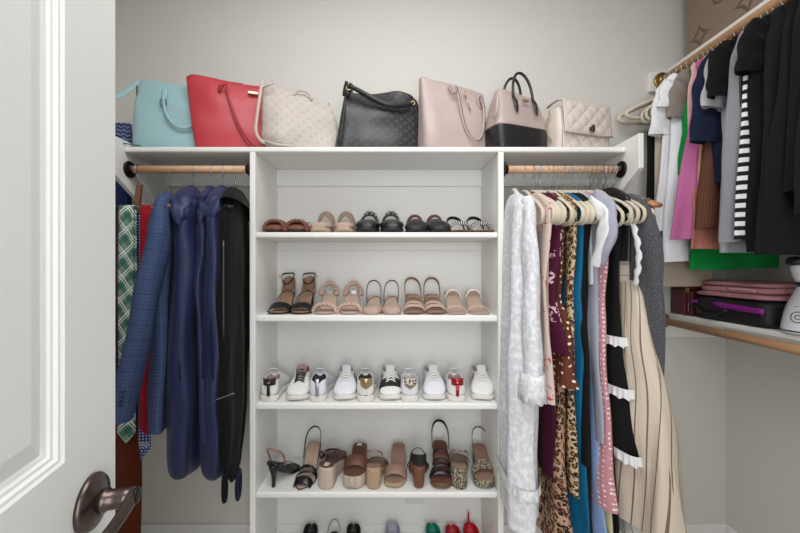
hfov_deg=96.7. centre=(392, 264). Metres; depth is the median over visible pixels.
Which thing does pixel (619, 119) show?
clothes hanger
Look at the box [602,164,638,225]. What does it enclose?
clothes hanger
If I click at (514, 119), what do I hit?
handbag
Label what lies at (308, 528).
shoe
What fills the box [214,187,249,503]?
jacket
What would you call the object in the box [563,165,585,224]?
clothes hanger
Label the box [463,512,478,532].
pump
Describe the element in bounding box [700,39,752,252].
shirt
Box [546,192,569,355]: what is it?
dress
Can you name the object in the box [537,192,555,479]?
dress
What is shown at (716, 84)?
shirt
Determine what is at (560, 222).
clothes hanger
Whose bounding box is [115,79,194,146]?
handbag
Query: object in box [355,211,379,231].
sandal
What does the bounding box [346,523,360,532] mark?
shoe
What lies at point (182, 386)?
suit jacket
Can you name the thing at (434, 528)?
shoe
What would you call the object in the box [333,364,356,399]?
sneaker
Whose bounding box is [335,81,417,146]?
bag
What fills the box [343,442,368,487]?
sandal
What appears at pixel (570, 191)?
clothes hanger
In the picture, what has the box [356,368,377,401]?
sneaker
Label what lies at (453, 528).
shoe
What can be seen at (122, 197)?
jacket
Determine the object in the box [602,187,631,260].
leather jacket
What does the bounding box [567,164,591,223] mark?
clothes hanger
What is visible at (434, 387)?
sneaker
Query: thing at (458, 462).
sandal
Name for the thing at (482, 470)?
sandal
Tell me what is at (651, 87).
wall shelf
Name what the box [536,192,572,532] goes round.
dress
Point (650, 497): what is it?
striped dress
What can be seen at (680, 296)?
box
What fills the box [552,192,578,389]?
dress
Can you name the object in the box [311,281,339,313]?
sandal
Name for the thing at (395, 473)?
wedge
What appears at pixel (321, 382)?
sneaker
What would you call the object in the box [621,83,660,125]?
clothes hanger
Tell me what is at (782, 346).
closet rod
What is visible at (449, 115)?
tote bag
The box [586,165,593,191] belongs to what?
clothes hanger
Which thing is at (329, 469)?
sandal
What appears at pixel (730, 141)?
shirt
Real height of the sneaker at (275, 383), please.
0.112 m
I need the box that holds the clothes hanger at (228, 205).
[222,164,249,221]
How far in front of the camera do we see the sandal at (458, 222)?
1.50 m
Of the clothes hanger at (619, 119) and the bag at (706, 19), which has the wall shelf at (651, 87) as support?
the bag at (706, 19)
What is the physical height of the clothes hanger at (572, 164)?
0.261 m
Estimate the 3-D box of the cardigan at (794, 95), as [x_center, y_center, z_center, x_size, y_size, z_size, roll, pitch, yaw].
[1.294,-0.511,1.030,0.300,0.610,0.082,0,0,0]
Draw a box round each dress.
[532,192,554,404]
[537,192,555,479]
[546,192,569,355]
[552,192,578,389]
[559,193,578,498]
[561,193,589,532]
[572,192,589,466]
[577,192,592,532]
[588,193,618,513]
[605,192,642,468]
[614,211,686,532]
[619,517,642,532]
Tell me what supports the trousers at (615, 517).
hanging from the clothes hanger at (586, 165)
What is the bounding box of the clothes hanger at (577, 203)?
[554,165,584,223]
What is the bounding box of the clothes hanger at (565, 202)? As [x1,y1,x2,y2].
[545,164,573,224]
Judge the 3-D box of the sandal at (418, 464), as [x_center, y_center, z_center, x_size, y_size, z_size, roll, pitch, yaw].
[0.112,0.837,1.534,0.098,0.145,0.198,0,0,-1]
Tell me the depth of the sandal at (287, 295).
1.57 m
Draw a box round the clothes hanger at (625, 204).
[595,164,632,223]
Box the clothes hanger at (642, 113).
[640,66,676,123]
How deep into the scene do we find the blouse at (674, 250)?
1.48 m
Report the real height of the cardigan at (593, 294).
0.916 m
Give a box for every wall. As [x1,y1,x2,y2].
[115,0,725,522]
[726,255,799,532]
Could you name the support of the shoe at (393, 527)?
on the shelving unit at (285, 184)
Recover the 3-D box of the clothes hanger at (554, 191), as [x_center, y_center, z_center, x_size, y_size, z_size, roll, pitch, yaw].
[0.647,-0.278,1.450,0.014,0.261,0.419,0,2,4]
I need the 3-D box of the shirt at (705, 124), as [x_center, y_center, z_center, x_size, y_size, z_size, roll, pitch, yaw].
[1.272,-0.558,1.311,0.347,0.511,0.062,0,0,0]
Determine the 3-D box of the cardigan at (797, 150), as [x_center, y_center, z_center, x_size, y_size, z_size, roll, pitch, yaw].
[1.278,-0.475,0.978,0.335,0.682,0.084,0,0,0]
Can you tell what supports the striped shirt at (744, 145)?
hanging from the clothes hanger
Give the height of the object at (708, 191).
0.679 m
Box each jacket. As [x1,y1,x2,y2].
[115,181,131,204]
[165,185,200,479]
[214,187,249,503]
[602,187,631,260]
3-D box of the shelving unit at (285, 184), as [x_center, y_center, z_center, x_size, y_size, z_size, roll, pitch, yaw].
[-0.071,0.410,1.523,2.041,1.819,0.354,0,0,0]
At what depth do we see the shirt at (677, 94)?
1.46 m
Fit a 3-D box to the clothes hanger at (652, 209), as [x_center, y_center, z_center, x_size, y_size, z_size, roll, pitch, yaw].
[0.898,-0.278,1.447,0.015,0.261,0.419,0,0,-3]
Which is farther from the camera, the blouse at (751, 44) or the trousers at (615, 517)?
the trousers at (615, 517)
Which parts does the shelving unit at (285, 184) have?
panel, shelf, shelf, shelf, shelf, shelf, panel, panel, panel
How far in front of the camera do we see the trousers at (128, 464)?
1.43 m
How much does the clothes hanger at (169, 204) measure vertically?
0.210 m
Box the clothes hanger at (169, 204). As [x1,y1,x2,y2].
[167,165,170,207]
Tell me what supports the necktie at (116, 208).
hanging from the hanger at (139, 187)
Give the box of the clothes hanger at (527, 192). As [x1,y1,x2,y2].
[520,164,544,224]
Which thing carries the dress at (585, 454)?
hanging from the clothes hanger at (583, 222)
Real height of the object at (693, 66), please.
0.659 m
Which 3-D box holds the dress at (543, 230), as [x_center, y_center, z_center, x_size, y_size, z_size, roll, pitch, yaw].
[0.568,0.099,1.433,0.069,0.773,0.404,0,0,1]
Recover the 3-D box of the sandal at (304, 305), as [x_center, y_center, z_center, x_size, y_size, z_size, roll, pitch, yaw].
[-0.383,0.118,1.551,0.097,0.168,0.215,0,0,2]
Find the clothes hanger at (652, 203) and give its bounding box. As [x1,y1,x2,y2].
[611,164,662,207]
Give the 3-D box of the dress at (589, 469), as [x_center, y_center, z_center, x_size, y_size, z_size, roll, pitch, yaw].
[0.719,0.372,1.452,0.064,1.319,0.364,0,0,0]
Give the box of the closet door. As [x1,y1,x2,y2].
[0,0,141,532]
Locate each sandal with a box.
[262,219,287,231]
[266,448,300,487]
[267,272,295,313]
[285,219,310,231]
[289,272,317,313]
[293,426,320,489]
[310,211,334,231]
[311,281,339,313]
[318,448,346,489]
[333,211,355,231]
[337,281,363,313]
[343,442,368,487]
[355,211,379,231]
[380,211,403,231]
[402,277,424,313]
[407,447,428,487]
[423,277,446,313]
[429,419,451,487]
[446,216,470,231]
[448,449,469,489]
[466,216,493,231]
[471,426,494,487]
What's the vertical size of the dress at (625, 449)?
0.980 m
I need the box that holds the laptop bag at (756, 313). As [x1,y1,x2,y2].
[688,295,787,328]
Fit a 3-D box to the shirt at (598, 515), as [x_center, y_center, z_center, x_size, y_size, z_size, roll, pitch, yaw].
[0.744,0.497,1.421,0.041,1.070,0.369,0,0,0]
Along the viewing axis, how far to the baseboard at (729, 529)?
1.67 m
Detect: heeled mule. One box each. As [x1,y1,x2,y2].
[444,289,466,313]
[465,289,489,313]
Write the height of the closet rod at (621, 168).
0.066 m
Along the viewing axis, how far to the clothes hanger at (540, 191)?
1.26 m
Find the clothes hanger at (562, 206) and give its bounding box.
[539,165,566,222]
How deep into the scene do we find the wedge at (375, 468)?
1.45 m
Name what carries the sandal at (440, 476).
on the shelving unit at (285, 184)
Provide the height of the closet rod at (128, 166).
0.066 m
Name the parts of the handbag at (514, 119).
handle, handle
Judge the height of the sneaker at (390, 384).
0.112 m
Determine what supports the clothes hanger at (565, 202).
hanging from the closet rod at (621, 168)
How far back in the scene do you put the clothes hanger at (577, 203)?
1.26 m
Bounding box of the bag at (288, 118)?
[254,79,337,146]
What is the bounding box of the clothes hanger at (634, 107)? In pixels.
[624,72,669,119]
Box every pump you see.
[362,280,381,313]
[382,280,400,313]
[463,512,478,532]
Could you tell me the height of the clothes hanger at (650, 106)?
0.261 m
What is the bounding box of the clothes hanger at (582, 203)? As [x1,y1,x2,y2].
[558,164,589,222]
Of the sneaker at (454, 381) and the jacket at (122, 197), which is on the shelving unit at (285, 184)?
the sneaker at (454, 381)
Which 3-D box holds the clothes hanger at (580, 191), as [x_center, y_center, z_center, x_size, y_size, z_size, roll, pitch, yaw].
[0.745,-0.278,1.447,0.014,0.261,0.419,0,0,0]
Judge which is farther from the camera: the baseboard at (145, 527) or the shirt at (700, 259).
the baseboard at (145, 527)
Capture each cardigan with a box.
[583,189,617,443]
[783,0,799,192]
[794,110,799,214]
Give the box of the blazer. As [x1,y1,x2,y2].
[115,192,173,434]
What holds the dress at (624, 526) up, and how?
hanging from the clothes hanger at (652, 209)
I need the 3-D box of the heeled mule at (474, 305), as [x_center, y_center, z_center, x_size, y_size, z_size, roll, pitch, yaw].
[0.352,0.153,1.540,0.094,0.096,0.201,0,0,-7]
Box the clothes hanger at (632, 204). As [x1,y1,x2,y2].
[600,164,640,224]
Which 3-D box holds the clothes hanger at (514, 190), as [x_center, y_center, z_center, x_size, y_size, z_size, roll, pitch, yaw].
[0.490,-0.291,1.447,0.018,0.233,0.415,0,0,8]
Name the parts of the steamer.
tank, steam plate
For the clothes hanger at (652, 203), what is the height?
0.210 m
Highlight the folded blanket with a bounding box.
[697,279,799,300]
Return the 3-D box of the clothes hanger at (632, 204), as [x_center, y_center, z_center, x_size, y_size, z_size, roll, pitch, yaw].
[0.853,-0.278,1.447,0.015,0.261,0.419,0,0,-1]
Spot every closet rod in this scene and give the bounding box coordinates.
[123,161,249,177]
[504,161,626,177]
[654,0,787,87]
[665,314,799,355]
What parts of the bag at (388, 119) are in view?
handle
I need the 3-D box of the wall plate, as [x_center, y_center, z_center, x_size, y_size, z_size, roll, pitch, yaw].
[0.102,1.113,1.691,0.090,0.040,0.008,0,0,0]
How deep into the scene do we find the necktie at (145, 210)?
1.41 m
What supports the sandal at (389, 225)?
on the shelving unit at (285, 184)
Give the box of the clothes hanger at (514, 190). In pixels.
[509,165,523,211]
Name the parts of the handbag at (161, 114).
handle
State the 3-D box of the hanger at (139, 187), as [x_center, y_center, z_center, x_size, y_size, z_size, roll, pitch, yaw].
[-1.035,-0.308,1.442,0.200,0.200,0.050,0,0,0]
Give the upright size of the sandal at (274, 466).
0.170 m
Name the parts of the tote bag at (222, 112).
handle, handle, name plate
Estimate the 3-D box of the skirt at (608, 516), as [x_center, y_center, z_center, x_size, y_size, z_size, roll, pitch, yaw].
[0.764,0.498,1.421,0.041,1.071,0.369,0,0,0]
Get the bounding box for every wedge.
[366,449,388,489]
[384,442,406,486]
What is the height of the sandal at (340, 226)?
0.109 m
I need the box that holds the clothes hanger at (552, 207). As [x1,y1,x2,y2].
[527,164,555,222]
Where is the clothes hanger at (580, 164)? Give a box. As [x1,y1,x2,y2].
[578,164,586,192]
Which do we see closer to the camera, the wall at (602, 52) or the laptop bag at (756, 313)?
the laptop bag at (756, 313)
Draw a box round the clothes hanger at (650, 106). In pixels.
[645,65,682,120]
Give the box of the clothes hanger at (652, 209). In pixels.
[611,164,654,214]
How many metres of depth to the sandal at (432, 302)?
1.51 m
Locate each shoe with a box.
[303,523,317,532]
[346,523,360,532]
[385,522,399,532]
[425,523,440,532]
[445,524,460,532]
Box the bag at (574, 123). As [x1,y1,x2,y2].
[545,98,612,146]
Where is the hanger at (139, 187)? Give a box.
[116,164,152,213]
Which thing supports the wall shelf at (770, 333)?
attached to the wall at (763, 384)
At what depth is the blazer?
1.21 m
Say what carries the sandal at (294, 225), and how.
on the shelving unit at (285, 184)
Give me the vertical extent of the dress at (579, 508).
1.317 m
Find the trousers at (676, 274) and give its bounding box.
[654,137,713,286]
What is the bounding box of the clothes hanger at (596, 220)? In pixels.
[568,164,598,223]
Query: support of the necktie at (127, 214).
hanging from the hanger at (139, 187)
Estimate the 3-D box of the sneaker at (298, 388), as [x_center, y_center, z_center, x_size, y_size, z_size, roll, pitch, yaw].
[-0.402,0.497,1.551,0.100,0.112,0.231,0,0,-8]
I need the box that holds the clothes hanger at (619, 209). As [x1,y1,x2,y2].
[589,164,624,226]
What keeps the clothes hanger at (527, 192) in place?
hanging from the closet rod at (621, 168)
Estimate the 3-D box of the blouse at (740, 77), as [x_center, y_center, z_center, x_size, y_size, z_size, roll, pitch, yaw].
[1.299,-0.536,1.195,0.286,0.560,0.044,0,0,0]
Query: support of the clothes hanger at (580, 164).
hanging from the closet rod at (621, 168)
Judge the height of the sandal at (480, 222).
0.096 m
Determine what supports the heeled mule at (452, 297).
on the shelving unit at (285, 184)
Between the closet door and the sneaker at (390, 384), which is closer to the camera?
the closet door
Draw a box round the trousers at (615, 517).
[609,394,619,532]
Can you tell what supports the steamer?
on the wall shelf at (770, 333)
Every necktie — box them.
[115,205,118,375]
[117,205,136,442]
[137,213,150,459]
[139,205,152,434]
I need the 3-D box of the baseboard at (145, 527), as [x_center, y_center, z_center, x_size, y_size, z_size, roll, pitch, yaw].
[-0.015,1.276,1.693,3.210,0.088,0.014,0,0,0]
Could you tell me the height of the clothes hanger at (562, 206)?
0.261 m
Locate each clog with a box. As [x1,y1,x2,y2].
[405,214,427,231]
[426,214,450,231]
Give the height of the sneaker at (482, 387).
0.112 m
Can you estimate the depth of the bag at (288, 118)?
1.47 m
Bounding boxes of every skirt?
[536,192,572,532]
[604,510,612,532]
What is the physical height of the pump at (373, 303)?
0.133 m
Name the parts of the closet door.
panel, door handle, lever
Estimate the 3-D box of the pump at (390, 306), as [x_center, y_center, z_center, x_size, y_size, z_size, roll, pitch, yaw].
[-0.011,0.135,1.541,0.083,0.133,0.206,0,0,-5]
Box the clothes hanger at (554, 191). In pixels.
[551,164,574,226]
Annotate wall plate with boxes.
[405,498,423,503]
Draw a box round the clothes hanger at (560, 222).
[538,165,562,224]
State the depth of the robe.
1.23 m
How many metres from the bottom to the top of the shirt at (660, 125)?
0.676 m
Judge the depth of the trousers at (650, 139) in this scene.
1.57 m
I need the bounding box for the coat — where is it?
[627,193,665,375]
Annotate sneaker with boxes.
[261,368,291,401]
[286,365,310,399]
[309,368,334,401]
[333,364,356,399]
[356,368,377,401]
[379,364,400,399]
[399,368,419,401]
[422,364,445,398]
[443,368,464,401]
[470,364,493,399]
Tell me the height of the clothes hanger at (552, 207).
0.261 m
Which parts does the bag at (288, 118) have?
handle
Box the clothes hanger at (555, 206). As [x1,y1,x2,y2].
[531,164,558,223]
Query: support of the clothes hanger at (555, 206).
hanging from the closet rod at (621, 168)
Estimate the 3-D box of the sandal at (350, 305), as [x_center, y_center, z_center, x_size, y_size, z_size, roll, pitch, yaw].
[-0.185,0.137,1.547,0.116,0.134,0.204,0,0,-3]
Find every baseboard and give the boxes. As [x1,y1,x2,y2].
[141,523,727,532]
[726,526,737,532]
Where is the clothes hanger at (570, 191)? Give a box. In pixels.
[563,165,595,222]
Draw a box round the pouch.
[115,122,132,143]
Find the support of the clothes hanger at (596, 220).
hanging from the closet rod at (621, 168)
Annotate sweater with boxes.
[753,0,799,254]
[756,4,784,228]
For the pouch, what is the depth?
1.54 m
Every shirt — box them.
[590,382,606,532]
[648,79,670,230]
[666,68,690,119]
[678,66,778,269]
[689,51,721,182]
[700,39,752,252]
[705,34,738,99]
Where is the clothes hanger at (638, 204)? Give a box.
[605,164,646,223]
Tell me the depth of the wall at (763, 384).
1.53 m
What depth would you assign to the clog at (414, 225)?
1.46 m
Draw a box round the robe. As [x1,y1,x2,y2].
[495,194,546,532]
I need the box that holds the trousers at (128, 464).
[115,245,141,532]
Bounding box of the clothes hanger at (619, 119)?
[617,76,664,123]
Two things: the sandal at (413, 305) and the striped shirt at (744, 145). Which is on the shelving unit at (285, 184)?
the sandal at (413, 305)
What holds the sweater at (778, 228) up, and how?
hanging from the clothes hanger
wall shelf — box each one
[648,0,769,92]
[666,313,799,344]
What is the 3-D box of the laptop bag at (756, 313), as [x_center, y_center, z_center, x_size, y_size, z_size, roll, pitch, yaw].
[1.430,0.177,1.410,0.282,0.098,0.333,0,0,0]
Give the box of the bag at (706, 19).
[687,0,763,54]
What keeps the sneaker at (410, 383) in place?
on the shelving unit at (285, 184)
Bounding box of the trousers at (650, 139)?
[646,130,654,199]
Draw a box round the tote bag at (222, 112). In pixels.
[186,74,265,146]
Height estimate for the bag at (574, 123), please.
0.216 m
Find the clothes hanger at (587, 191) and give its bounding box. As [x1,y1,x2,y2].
[582,164,616,214]
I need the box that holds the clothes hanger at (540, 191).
[535,165,561,224]
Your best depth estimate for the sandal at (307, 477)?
1.53 m
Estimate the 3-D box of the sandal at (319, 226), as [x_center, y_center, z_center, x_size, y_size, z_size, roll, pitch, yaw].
[-0.295,-0.186,1.549,0.088,0.109,0.218,0,0,5]
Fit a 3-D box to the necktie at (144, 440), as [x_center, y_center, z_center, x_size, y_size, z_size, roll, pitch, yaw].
[-1.038,0.283,1.453,0.107,1.045,0.030,0,0,0]
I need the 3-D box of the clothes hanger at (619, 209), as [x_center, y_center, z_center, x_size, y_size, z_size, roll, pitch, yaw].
[0.808,-0.273,1.459,0.014,0.271,0.418,0,0,-1]
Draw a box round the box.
[671,286,702,315]
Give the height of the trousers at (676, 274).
0.688 m
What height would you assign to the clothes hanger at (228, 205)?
0.210 m
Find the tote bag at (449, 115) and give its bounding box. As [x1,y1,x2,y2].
[418,76,485,146]
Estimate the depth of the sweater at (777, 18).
1.10 m
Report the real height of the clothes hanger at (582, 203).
0.261 m
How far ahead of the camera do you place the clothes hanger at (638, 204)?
1.26 m
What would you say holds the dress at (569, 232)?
hanging from the clothes hanger at (577, 203)
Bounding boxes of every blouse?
[657,73,690,261]
[690,57,718,248]
[734,13,770,251]
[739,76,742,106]
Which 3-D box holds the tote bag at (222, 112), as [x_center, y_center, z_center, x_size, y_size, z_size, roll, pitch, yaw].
[-0.685,-0.630,1.527,0.358,0.314,0.150,0,0,-17]
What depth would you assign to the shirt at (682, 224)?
1.40 m
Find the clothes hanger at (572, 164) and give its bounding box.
[570,164,598,224]
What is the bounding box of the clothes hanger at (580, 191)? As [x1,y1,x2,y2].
[574,165,597,224]
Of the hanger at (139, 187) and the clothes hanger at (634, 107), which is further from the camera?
the clothes hanger at (634, 107)
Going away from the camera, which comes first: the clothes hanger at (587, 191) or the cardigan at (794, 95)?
the cardigan at (794, 95)
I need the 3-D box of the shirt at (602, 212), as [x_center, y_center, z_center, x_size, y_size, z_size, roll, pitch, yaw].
[0.724,-0.107,1.384,0.054,0.361,0.401,0,0,3]
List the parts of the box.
lid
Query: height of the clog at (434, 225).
0.100 m
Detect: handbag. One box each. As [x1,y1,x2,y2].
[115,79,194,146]
[485,72,546,146]
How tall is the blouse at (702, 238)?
0.760 m
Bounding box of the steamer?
[779,256,799,334]
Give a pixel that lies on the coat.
(651, 276)
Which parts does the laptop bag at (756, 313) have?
handle, purple panel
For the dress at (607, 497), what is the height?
1.149 m
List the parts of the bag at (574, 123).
chain, panel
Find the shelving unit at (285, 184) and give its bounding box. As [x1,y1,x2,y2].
[115,133,643,532]
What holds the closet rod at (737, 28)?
attached to the wall shelf at (651, 87)
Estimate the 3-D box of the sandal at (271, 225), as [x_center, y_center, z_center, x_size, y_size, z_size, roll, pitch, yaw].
[-0.478,-0.166,1.554,0.109,0.069,0.222,0,0,10]
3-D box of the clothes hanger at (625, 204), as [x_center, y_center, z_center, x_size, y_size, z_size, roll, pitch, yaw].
[0.825,-0.278,1.447,0.014,0.261,0.419,0,0,-2]

